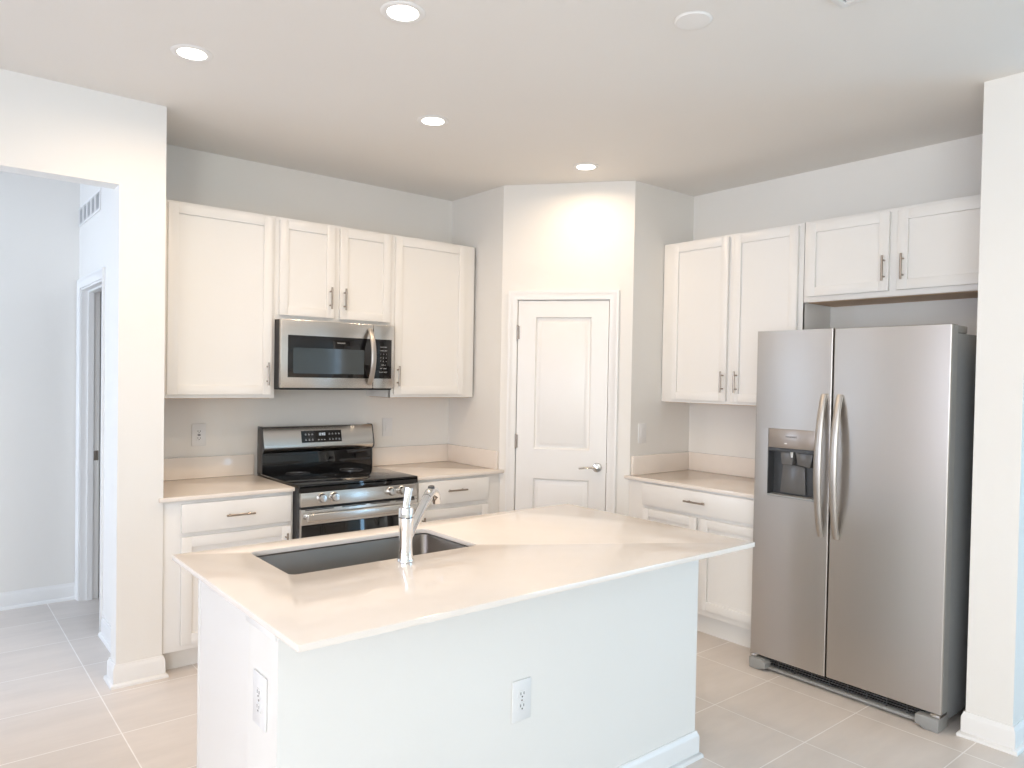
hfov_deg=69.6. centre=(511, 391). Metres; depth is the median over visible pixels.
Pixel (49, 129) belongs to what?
wall
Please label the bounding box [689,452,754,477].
backsplash
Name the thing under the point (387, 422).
light switch
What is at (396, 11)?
recessed light
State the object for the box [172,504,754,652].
island countertop
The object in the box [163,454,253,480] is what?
backsplash
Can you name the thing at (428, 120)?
recessed light
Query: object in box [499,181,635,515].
wall
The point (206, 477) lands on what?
countertop
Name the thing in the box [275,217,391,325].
upper cabinet
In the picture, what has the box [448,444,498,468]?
backsplash
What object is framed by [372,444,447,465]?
backsplash
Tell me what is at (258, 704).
receptacle
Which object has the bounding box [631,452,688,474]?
backsplash
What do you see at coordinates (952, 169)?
wall
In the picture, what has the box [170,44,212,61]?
recessed light
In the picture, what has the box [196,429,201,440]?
receptacle
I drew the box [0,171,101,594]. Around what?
wall
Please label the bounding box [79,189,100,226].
air vent
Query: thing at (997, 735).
baseboard
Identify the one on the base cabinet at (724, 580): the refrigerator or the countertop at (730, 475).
the countertop at (730, 475)
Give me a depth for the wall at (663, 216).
4.93 m
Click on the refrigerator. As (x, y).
(864, 440)
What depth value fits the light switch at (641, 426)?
4.87 m
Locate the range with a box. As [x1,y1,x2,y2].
[257,423,418,538]
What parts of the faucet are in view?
lever, spout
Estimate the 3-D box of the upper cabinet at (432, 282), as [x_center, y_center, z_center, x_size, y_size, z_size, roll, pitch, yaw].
[-0.606,-0.488,5.089,0.665,1.059,0.369,0,1,-39]
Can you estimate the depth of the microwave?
4.43 m
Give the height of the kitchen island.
0.892 m
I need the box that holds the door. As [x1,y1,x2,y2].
[515,300,609,510]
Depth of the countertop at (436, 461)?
5.14 m
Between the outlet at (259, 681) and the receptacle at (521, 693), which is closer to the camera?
the outlet at (259, 681)
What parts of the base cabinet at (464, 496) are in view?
drawer, door, handle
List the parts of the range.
knob, knob, door glass, oven door, control panel, handle, knob, knob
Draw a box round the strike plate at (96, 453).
[94,450,98,459]
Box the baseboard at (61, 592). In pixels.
[0,582,74,610]
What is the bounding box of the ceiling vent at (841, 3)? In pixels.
[830,0,862,7]
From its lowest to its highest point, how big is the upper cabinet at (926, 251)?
0.459 m
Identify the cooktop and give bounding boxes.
[258,466,417,492]
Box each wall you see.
[0,69,119,188]
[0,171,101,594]
[79,96,166,664]
[164,144,451,474]
[448,186,503,468]
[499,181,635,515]
[629,181,693,474]
[689,134,982,458]
[966,72,1023,725]
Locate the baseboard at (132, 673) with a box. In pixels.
[98,616,168,689]
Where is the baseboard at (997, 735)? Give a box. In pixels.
[956,710,1023,756]
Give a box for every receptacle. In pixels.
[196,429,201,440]
[256,687,260,698]
[256,702,260,713]
[518,690,525,698]
[518,702,525,710]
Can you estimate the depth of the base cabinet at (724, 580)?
4.29 m
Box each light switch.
[382,418,391,435]
[638,423,645,442]
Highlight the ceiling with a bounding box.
[0,0,1023,200]
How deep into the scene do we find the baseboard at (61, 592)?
4.73 m
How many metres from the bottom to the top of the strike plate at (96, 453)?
0.065 m
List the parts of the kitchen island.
door, panel, apron trim, baseboard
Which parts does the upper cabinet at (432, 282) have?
handle, door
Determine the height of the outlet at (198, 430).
0.130 m
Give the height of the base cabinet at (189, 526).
0.869 m
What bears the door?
in the wall at (560, 236)
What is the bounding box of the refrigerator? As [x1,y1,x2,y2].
[749,324,976,733]
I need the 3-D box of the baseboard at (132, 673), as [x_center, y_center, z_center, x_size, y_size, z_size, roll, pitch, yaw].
[-2.065,1.354,3.894,0.257,0.108,0.846,0,1,-39]
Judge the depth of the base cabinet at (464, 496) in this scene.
4.78 m
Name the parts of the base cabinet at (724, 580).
door, handle, drawer, door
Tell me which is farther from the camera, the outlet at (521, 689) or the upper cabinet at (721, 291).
the upper cabinet at (721, 291)
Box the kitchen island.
[197,560,703,767]
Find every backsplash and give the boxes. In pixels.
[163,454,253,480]
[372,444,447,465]
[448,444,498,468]
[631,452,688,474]
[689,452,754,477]
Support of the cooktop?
in the range
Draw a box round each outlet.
[192,424,205,445]
[253,669,266,732]
[511,677,530,722]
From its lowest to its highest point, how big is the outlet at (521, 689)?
0.132 m
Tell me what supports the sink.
in the island countertop at (514, 556)
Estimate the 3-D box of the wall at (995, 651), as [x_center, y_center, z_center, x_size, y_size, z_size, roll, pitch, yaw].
[2.324,0.091,3.322,0.721,2.810,0.176,0,1,-39]
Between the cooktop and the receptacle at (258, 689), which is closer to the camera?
the receptacle at (258, 689)
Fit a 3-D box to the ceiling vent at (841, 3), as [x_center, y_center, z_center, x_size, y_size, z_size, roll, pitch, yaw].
[1.111,-1.311,2.312,0.300,0.010,0.300,0,1,-39]
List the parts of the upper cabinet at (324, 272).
door, handle, handle, door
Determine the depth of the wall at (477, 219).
5.13 m
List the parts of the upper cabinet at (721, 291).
door, handle, handle, door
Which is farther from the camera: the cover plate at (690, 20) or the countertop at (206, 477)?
the countertop at (206, 477)
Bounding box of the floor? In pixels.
[0,595,1023,767]
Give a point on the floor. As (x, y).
(58, 709)
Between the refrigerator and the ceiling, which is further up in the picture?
the ceiling
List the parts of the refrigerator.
dispenser panel, freezer door, handle, handle, door, door edge panel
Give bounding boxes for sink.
[256,533,468,574]
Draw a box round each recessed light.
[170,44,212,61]
[380,1,424,22]
[417,115,448,125]
[573,163,598,170]
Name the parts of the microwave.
door glass, handle, control frame, control glass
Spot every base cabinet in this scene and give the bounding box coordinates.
[162,491,292,669]
[414,473,498,522]
[629,479,753,647]
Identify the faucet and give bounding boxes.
[397,485,440,562]
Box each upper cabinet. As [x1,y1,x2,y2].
[164,199,275,398]
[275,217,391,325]
[367,235,474,397]
[661,223,829,405]
[804,194,980,306]
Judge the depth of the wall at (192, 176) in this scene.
4.69 m
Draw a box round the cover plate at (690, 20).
[674,11,712,29]
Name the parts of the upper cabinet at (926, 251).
door, handle, handle, door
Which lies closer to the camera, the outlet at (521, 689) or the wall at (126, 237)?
the outlet at (521, 689)
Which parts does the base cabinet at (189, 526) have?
door, drawer, handle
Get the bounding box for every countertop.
[159,454,294,502]
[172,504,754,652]
[372,444,503,479]
[624,452,754,498]
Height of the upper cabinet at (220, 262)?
1.059 m
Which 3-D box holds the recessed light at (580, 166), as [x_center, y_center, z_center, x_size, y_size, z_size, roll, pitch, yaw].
[0.454,-1.365,4.484,0.160,0.006,0.160,0,1,-39]
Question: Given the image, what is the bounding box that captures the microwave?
[274,319,393,389]
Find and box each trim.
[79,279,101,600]
[505,290,619,512]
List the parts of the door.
lever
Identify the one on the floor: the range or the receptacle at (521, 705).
the range

